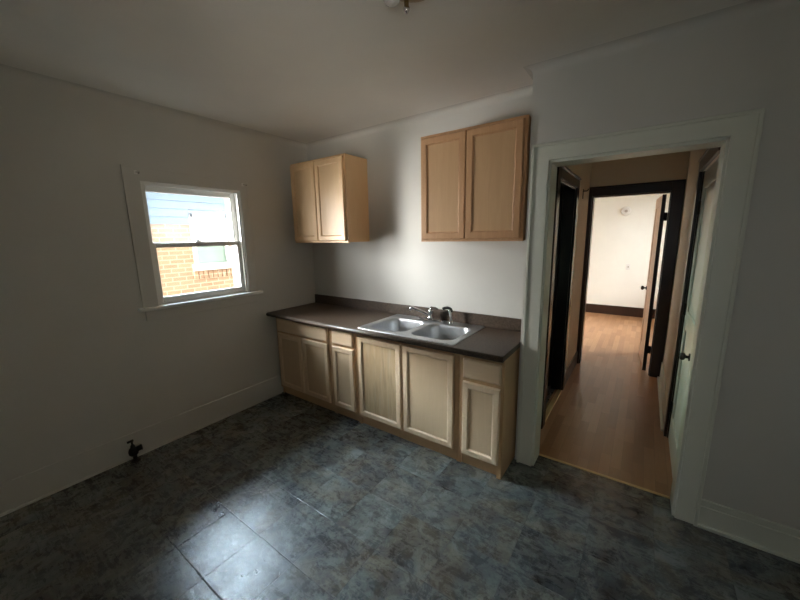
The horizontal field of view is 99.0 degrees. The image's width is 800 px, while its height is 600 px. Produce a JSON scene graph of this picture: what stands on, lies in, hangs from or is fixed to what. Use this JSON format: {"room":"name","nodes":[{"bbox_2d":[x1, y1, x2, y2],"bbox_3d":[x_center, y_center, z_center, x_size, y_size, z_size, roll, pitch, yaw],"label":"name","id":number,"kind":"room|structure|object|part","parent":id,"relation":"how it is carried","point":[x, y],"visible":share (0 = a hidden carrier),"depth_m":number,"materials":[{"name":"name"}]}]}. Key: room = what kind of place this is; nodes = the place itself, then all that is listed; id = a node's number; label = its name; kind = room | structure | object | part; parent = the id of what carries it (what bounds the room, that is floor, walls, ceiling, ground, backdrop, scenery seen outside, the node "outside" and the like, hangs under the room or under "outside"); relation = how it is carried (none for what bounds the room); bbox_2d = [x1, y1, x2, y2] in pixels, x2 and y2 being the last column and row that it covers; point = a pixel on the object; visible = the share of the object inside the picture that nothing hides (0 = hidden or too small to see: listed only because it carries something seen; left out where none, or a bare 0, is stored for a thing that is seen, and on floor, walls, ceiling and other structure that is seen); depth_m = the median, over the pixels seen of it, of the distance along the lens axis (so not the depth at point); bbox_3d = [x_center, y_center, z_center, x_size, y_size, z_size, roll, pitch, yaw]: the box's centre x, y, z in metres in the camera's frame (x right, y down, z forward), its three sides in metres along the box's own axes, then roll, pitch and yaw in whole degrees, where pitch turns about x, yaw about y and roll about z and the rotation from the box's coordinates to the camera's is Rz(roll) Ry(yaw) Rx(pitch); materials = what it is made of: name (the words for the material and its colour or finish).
{"room":"kitchen","nodes":[
{"label":"kitchen","id":0,"kind":"room"},
{"bbox_2d":[0,76,315,483],"bbox_3d":[-2.107,-0.098,2.542,0.160,2.650,3.870,6,13,35],"label":"wall","id":1,"kind":"structure","parent":0,"point":[82,369],"depth_m":2.40,"materials":[{"name":"white paint"}]},
{"bbox_2d":[0,375,281,516],"bbox_3d":[-2.170,1.155,2.499,0.018,0.205,3.030,6,13,35],"label":"baseboard","id":2,"kind":"structure","parent":1,"relation":"attached to","point":[17,493],"depth_m":2.57,"materials":[{"name":"white paint"}]},
{"bbox_2d":[120,164,262,320],"bbox_3d":[-1.745,-0.481,2.954,0.210,1.150,1.030,6,13,35],"label":"window","id":3,"kind":"structure","parent":1,"relation":"in","point":[155,306],"depth_m":2.82,"materials":[{"name":"white paint"}]},
{"bbox_3d":[-1.780,-0.704,2.944,0.035,0.483,0.751,6,13,35],"label":"sash","id":4,"kind":"part","parent":3,"relation":"part of","materials":[{"name":"white paint"}]},
{"bbox_3d":[-1.734,-0.267,2.998,0.038,0.477,0.751,6,13,35],"label":"sash","id":5,"kind":"part","parent":3,"relation":"part of","materials":[{"name":"white paint"}]},
{"bbox_3d":[-1.684,-0.002,3.005,0.080,0.027,1.030,6,13,35],"label":"sill","id":6,"kind":"part","parent":3,"relation":"part of","materials":[{"name":"white paint"}]},
{"bbox_2d":[225,198,237,286],"bbox_3d":[-2.271,0.072,2.600,0.139,3.500,4.020,6,13,35],"label":"wall","id":7,"kind":"structure","parent":0,"point":[226,199],"depth_m":3.41,"materials":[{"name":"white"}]},
{"bbox_2d":[0,0,750,142],"bbox_3d":[1.369,-1.720,3.132,4.860,0.200,9.350,6,13,35],"label":"ceiling","id":8,"kind":"structure","parent":0,"point":[305,71],"depth_m":1.81,"materials":[{"name":"paint"}]},
{"bbox_2d":[384,0,423,13],"bbox_3d":[0.050,-1.214,1.340,0.237,0.093,0.236,6,13,35],"label":"ceiling light","id":9,"kind":"object","parent":8,"relation":"attached to","point":[389,3],"visible":1,"depth_m":1.39,"materials":[{"name":"white glass"}]},
{"bbox_3d":[-0.033,-1.208,1.370,0.068,0.051,0.068,6,13,35],"label":"lamp shade","id":10,"kind":"part","parent":9,"relation":"part of","materials":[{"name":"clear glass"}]},
{"bbox_2d":[0,312,799,599],"bbox_3d":[1.418,1.041,3.646,4.860,0.124,9.350,6,13,35],"label":"floor","id":11,"kind":"structure","parent":0,"point":[284,496],"depth_m":2.03,"materials":[{"name":"tile"}]},
{"bbox_2d":[127,439,142,462],"bbox_3d":[-2.024,1.145,2.612,0.064,0.178,0.086,6,13,35],"label":"valve","id":12,"kind":"object","parent":11,"relation":"on","point":[134,450],"visible":1,"depth_m":2.60,"materials":[{"name":"black metal"}]},
{"bbox_2d":[276,318,335,412],"bbox_3d":[-0.806,0.579,3.636,0.812,0.874,0.582,6,13,35],"label":"base cabinet","id":13,"kind":"object","parent":11,"relation":"on","point":[305,354],"visible":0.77,"depth_m":3.38,"materials":[{"name":"brown wood"}]},
{"bbox_3d":[-1.119,0.644,3.524,0.371,0.582,0.020,6,13,35],"label":"door","id":14,"kind":"part","parent":13,"relation":"part of","materials":[{"name":"brown wood"}]},
{"bbox_3d":[-1.117,0.643,3.527,0.273,0.484,0.006,6,13,35],"label":"panel","id":15,"kind":"part","parent":13,"relation":"part of","materials":[{"name":"brown wood"}]},
{"bbox_3d":[-0.972,0.284,3.346,0.748,0.136,0.020,6,13,35],"label":"drawer","id":16,"kind":"part","parent":13,"relation":"part of","materials":[{"name":"brown wood"}]},
{"bbox_3d":[-0.808,0.678,3.311,0.265,0.484,0.006,6,13,35],"label":"panel","id":17,"kind":"part","parent":13,"relation":"part of","materials":[{"name":"brown wood"}]},
{"bbox_3d":[-0.811,0.678,3.308,0.363,0.582,0.020,6,13,35],"label":"door","id":18,"kind":"part","parent":13,"relation":"part of","materials":[{"name":"brown wood"}]},
{"bbox_2d":[266,294,520,362],"bbox_3d":[-0.180,0.160,3.054,2.445,0.136,0.662,6,13,35],"label":"countertop","id":19,"kind":"structure","parent":13,"relation":"on","point":[500,337],"depth_m":2.93,"materials":[{"name":"brown laminate"}]},
{"bbox_2d":[358,314,483,345],"bbox_3d":[0.171,0.307,2.840,0.890,0.175,0.588,6,13,35],"label":"sink","id":20,"kind":"object","parent":19,"relation":"in","point":[408,326],"visible":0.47,"depth_m":2.88,"materials":[{"name":"metal"}]},
{"bbox_3d":[-0.021,0.292,2.940,0.384,0.175,0.405,6,13,35],"label":"bowl","id":21,"kind":"part","parent":20,"relation":"part of","materials":[{"name":"metal"}]},
{"bbox_2d":[409,306,443,321],"bbox_3d":[0.233,0.115,3.043,0.334,0.127,0.066,6,13,35],"label":"faucet","id":22,"kind":"object","parent":20,"relation":"on","point":[429,313],"visible":1,"depth_m":3.01,"materials":[{"name":"silver metal"}]},
{"bbox_3d":[0.177,0.101,3.070,0.211,0.078,0.026,5,12,27],"label":"spout","id":23,"kind":"part","parent":22,"relation":"part of","materials":[{"name":"silver metal"}]},
{"bbox_3d":[0.271,0.173,3.033,0.250,0.014,0.056,6,13,35],"label":"deck plate","id":24,"kind":"part","parent":22,"relation":"part of","materials":[{"name":"silver metal"}]},
{"bbox_3d":[0.324,0.331,2.699,0.382,0.175,0.405,6,13,35],"label":"bowl","id":25,"kind":"part","parent":20,"relation":"part of","materials":[{"name":"metal"}]},
{"bbox_2d":[442,306,453,323],"bbox_3d":[0.411,0.126,2.911,0.104,0.147,0.047,4,12,26],"label":"sprayer","id":26,"kind":"object","parent":20,"relation":"on","point":[450,310],"visible":1,"depth_m":2.89,"materials":[{"name":"silver metal"}]},
{"bbox_3d":[0.427,0.129,2.903,0.045,0.097,0.026,3,11,20],"label":"handle","id":27,"kind":"part","parent":26,"relation":"part of","materials":[{"name":"silver metal"}]},
{"bbox_2d":[330,329,360,422],"bbox_3d":[-0.345,0.630,3.313,0.314,0.874,0.582,6,13,35],"label":"base cabinet","id":28,"kind":"object","parent":11,"relation":"on","point":[343,344],"visible":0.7,"depth_m":3.07,"materials":[{"name":"brown wood"}]},
{"bbox_3d":[-0.510,0.336,3.023,0.256,0.136,0.020,6,13,35],"label":"drawer","id":29,"kind":"part","parent":28,"relation":"part of","materials":[{"name":"brown wood"}]},
{"bbox_3d":[-0.505,0.712,3.099,0.158,0.484,0.006,6,13,35],"label":"panel","id":30,"kind":"part","parent":28,"relation":"part of","materials":[{"name":"brown wood"}]},
{"bbox_3d":[-0.507,0.713,3.096,0.256,0.582,0.020,6,13,35],"label":"door","id":31,"kind":"part","parent":28,"relation":"part of","materials":[{"name":"brown wood"}]},
{"bbox_2d":[356,334,458,460],"bbox_3d":[0.179,0.689,2.946,0.968,0.874,0.582,6,13,35],"label":"base cabinet","id":32,"kind":"object","parent":11,"relation":"on","point":[409,392],"visible":0.73,"depth_m":2.68,"materials":[{"name":"brown wood"}]},
{"bbox_3d":[-0.172,0.681,2.848,0.445,0.723,0.020,6,13,35],"label":"door","id":33,"kind":"part","parent":32,"relation":"part of","materials":[{"name":"brown wood"}]},
{"bbox_3d":[-0.170,0.680,2.851,0.347,0.625,0.006,6,13,35],"label":"panel","id":34,"kind":"part","parent":32,"relation":"part of","materials":[{"name":"brown wood"}]},
{"bbox_3d":[0.208,0.723,2.586,0.340,0.625,0.006,6,13,35],"label":"panel","id":35,"kind":"part","parent":32,"relation":"part of","materials":[{"name":"brown wood"}]},
{"bbox_3d":[0.206,0.723,2.583,0.438,0.723,0.020,6,13,35],"label":"door","id":36,"kind":"part","parent":32,"relation":"part of","materials":[{"name":"brown wood"}]},
{"bbox_2d":[458,348,519,479],"bbox_3d":[0.707,0.749,2.577,0.322,0.874,0.582,6,13,35],"label":"base cabinet","id":37,"kind":"object","parent":11,"relation":"on","point":[488,389],"visible":0.81,"depth_m":2.35,"materials":[{"name":"brown wood"}]},
{"bbox_3d":[0.554,0.847,2.360,0.168,0.457,0.006,6,13,35],"label":"panel","id":38,"kind":"part","parent":37,"relation":"part of","materials":[{"name":"brown wood"}]},
{"bbox_3d":[0.552,0.848,2.357,0.266,0.555,0.020,6,13,35],"label":"door","id":39,"kind":"part","parent":37,"relation":"part of","materials":[{"name":"brown wood"}]},
{"bbox_3d":[0.546,0.478,2.288,0.267,0.138,0.020,6,13,35],"label":"drawer","id":40,"kind":"part","parent":37,"relation":"part of","materials":[{"name":"brown wood"}]},
{"bbox_2d":[539,453,669,498],"bbox_3d":[1.384,1.214,2.385,0.788,0.006,0.021,6,13,35],"label":"trim","id":41,"kind":"structure","parent":11,"relation":"on","point":[548,457],"depth_m":2.34,"materials":[{"name":"brown wood"}]},
{"bbox_2d":[307,95,531,318],"bbox_3d":[0.040,-0.277,3.298,2.447,2.650,0.120,6,13,35],"label":"wall","id":42,"kind":"structure","parent":0,"point":[479,277],"depth_m":3.09,"materials":[{"name":"white paint"}]},
{"bbox_2d":[290,153,369,242],"bbox_3d":[-0.713,-0.973,3.426,0.765,0.782,0.323,6,13,35],"label":"upper cabinet","id":43,"kind":"object","parent":42,"relation":"attached to","point":[330,194],"visible":1,"depth_m":3.25,"materials":[{"name":"brown wood"}]},
{"bbox_3d":[-0.954,-0.966,3.417,0.250,0.638,0.006,6,13,35],"label":"panel","id":44,"kind":"part","parent":43,"relation":"part of","materials":[{"name":"brown wood"}]},
{"bbox_3d":[-0.956,-0.965,3.414,0.356,0.744,0.020,6,13,35],"label":"door","id":45,"kind":"part","parent":43,"relation":"part of","materials":[{"name":"brown wood"}]},
{"bbox_3d":[-0.654,-0.932,3.207,0.264,0.638,0.006,6,13,35],"label":"panel","id":46,"kind":"part","parent":43,"relation":"part of","materials":[{"name":"brown wood"}]},
{"bbox_3d":[-0.656,-0.932,3.204,0.370,0.744,0.020,6,13,35],"label":"door","id":47,"kind":"part","parent":43,"relation":"part of","materials":[{"name":"brown wood"}]},
{"bbox_2d":[315,294,520,331],"bbox_3d":[0.005,0.109,3.311,2.445,0.136,0.020,6,13,35],"label":"backsplash","id":48,"kind":"structure","parent":42,"relation":"attached to","point":[507,323],"depth_m":3.14,"materials":[{"name":"brown laminate"}]},
{"bbox_2d":[421,114,530,241],"bbox_3d":[0.566,-0.830,2.530,0.791,0.776,0.323,6,13,35],"label":"upper cabinet","id":49,"kind":"object","parent":42,"relation":"attached to","point":[474,179],"visible":0.98,"depth_m":2.37,"materials":[{"name":"brown wood"}]},
{"bbox_3d":[0.317,-0.824,2.526,0.257,0.632,0.006,6,13,35],"label":"panel","id":50,"kind":"part","parent":49,"relation":"part of","materials":[{"name":"brown wood"}]},
{"bbox_3d":[0.315,-0.824,2.523,0.363,0.738,0.020,6,13,35],"label":"door","id":51,"kind":"part","parent":49,"relation":"part of","materials":[{"name":"brown wood"}]},
{"bbox_3d":[0.628,-0.789,2.309,0.283,0.632,0.006,6,13,35],"label":"panel","id":52,"kind":"part","parent":49,"relation":"part of","materials":[{"name":"brown wood"}]},
{"bbox_3d":[0.626,-0.788,2.306,0.389,0.738,0.020,6,13,35],"label":"door","id":53,"kind":"part","parent":49,"relation":"part of","materials":[{"name":"brown wood"}]},
{"bbox_2d":[561,163,591,381],"bbox_3d":[1.682,-0.341,3.486,0.100,2.650,2.100,6,13,35],"label":"wall","id":54,"kind":"structure","parent":0,"point":[583,171],"depth_m":3.86,"materials":[{"name":"beige paint"}]},
{"bbox_2d":[545,389,561,421],"bbox_3d":[1.492,1.028,3.359,0.045,0.012,0.770,6,13,35],"label":"trim","id":55,"kind":"structure","parent":54,"relation":"attached to","point":[558,392],"depth_m":3.37,"materials":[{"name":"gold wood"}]},
{"bbox_2d":[547,193,563,385],"bbox_3d":[1.801,-0.125,3.899,0.101,2.040,0.770,6,13,35],"label":"door","id":56,"kind":"structure","parent":54,"relation":"in","point":[561,194],"depth_m":3.56,"materials":[{"name":"black wood"}]},
{"bbox_2d":[541,166,580,428],"bbox_3d":[1.450,-0.040,3.176,0.130,2.180,1.000,6,13,35],"label":"trim","id":57,"kind":"structure","parent":54,"relation":"attached to","point":[570,210],"depth_m":3.39,"materials":[{"name":"black wood"}]},
{"bbox_2d":[565,351,577,383],"bbox_3d":[2.034,0.805,4.072,0.015,0.170,0.840,6,13,35],"label":"baseboard","id":58,"kind":"structure","parent":54,"relation":"attached to","point":[573,362],"depth_m":4.04,"materials":[{"name":"brown wood"}]},
{"bbox_2d":[586,193,669,308],"bbox_3d":[4.400,-1.012,6.831,3.710,2.650,0.150,6,13,35],"label":"wall","id":59,"kind":"structure","parent":0,"point":[618,240],"depth_m":6.76,"materials":[{"name":"white paint"}]},
{"bbox_2d":[586,303,655,318],"bbox_3d":[4.377,0.211,6.985,3.400,0.190,0.020,6,13,35],"label":"baseboard","id":60,"kind":"structure","parent":59,"relation":"attached to","point":[593,308],"depth_m":6.95,"materials":[{"name":"brown wood"}]},
{"bbox_2d":[621,207,631,215],"bbox_3d":[4.361,-1.715,6.592,0.170,0.170,0.054,6,13,35],"label":"smoke detector","id":61,"kind":"object","parent":59,"relation":"attached to","point":[625,211],"visible":1,"depth_m":6.58,"materials":[{"name":"white plastic"}]},
{"bbox_2d":[579,151,689,373],"bbox_3d":[2.656,-0.454,3.997,0.885,2.650,0.120,6,13,35],"label":"wall","id":62,"kind":"structure","parent":0,"point":[670,166],"depth_m":3.74,"materials":[{"name":"beige paint"}]},
{"bbox_2d":[577,179,685,376],"bbox_3d":[2.650,-0.223,4.029,0.880,2.185,0.150,6,13,35],"label":"trim","id":63,"kind":"structure","parent":62,"relation":"attached to","point":[676,188],"depth_m":3.81,"materials":[{"name":"black wood"}]},
{"bbox_2d":[639,194,667,370],"bbox_3d":[3.094,-0.213,4.244,0.102,2.048,0.722,5,12,29],"label":"door","id":64,"kind":"structure","parent":62,"relation":"in","point":[660,217],"depth_m":4.08,"materials":[{"name":"beige wood"}]},
{"bbox_2d":[515,5,799,529],"bbox_3d":[1.873,-0.038,1.840,2.253,2.650,0.410,6,13,35],"label":"wall","id":65,"kind":"structure","parent":0,"point":[753,466],"depth_m":1.70,"materials":[{"name":"white paint"}]},
{"bbox_2d":[0,0,799,149],"bbox_3d":[-0.201,-1.162,0.972,4.550,0.050,3.600,6,13,35],"label":"trim","id":66,"kind":"structure","parent":65,"relation":"attached to","point":[753,8],"depth_m":2.08,"materials":[{"name":"white paint"}]},
{"bbox_2d":[516,108,765,526],"bbox_3d":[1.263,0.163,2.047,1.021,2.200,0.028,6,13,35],"label":"trim","id":67,"kind":"structure","parent":65,"relation":"attached to","point":[744,128],"depth_m":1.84,"materials":[{"name":"white paint"}]},
{"bbox_2d":[697,499,799,563],"bbox_3d":[2.131,1.256,1.637,1.063,0.170,0.030,6,13,35],"label":"baseboard","id":68,"kind":"structure","parent":65,"relation":"attached to","point":[774,538],"depth_m":1.82,"materials":[{"name":"white paint"}]},
{"bbox_2d":[663,149,719,430],"bbox_3d":[2.430,-0.229,2.812,0.140,2.650,2.350,6,13,35],"label":"wall","id":69,"kind":"structure","parent":0,"point":[695,155],"depth_m":3.17,"materials":[{"name":"beige paint"}]},
{"bbox_2d":[657,362,667,430],"bbox_3d":[2.596,0.907,3.386,0.036,0.200,1.320,6,13,35],"label":"baseboard","id":70,"kind":"structure","parent":69,"relation":"attached to","point":[662,392],"depth_m":3.29,"materials":[{"name":"white paint"}]},
{"bbox_2d":[663,147,720,437],"bbox_3d":[1.953,0.121,2.317,0.048,2.160,0.885,6,13,35],"label":"trim","id":71,"kind":"structure","parent":69,"relation":"attached to","point":[710,154],"depth_m":2.56,"materials":[{"name":"brown wood"}]},
{"bbox_2d":[668,158,718,478],"bbox_3d":[1.930,0.169,2.288,0.093,2.053,0.797,6,13,35],"label":"door","id":72,"kind":"structure","parent":69,"relation":"in","point":[704,208],"depth_m":2.36,"materials":[{"name":"white paint"}]},
{"bbox_3d":[1.784,0.355,2.141,0.056,0.050,0.050,6,13,35],"label":"knob","id":73,"kind":"part","parent":72,"relation":"part of","materials":[{"name":"black metal"}]},
{"label":"outside","id":74,"kind":"structure","parent":0,"visible":0},
{"bbox_3d":[1.014,1.335,5.340,26.000,0.100,28.000,6,13,35],"label":"ground","id":75,"kind":"structure","parent":74,"visible":0},
{"bbox_2d":[146,192,233,296],"bbox_3d":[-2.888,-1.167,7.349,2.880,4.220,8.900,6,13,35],"label":"window pane","id":76,"kind":"structure","parent":75,"relation":"on","point":[183,270],"depth_m":5.05,"materials":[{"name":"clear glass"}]},
{"bbox_3d":[-2.974,-0.731,5.370,0.020,0.350,0.565,6,13,35],"label":"pane","id":77,"kind":"part","parent":76,"relation":"part of","materials":[{"name":"glass"}]}
]}

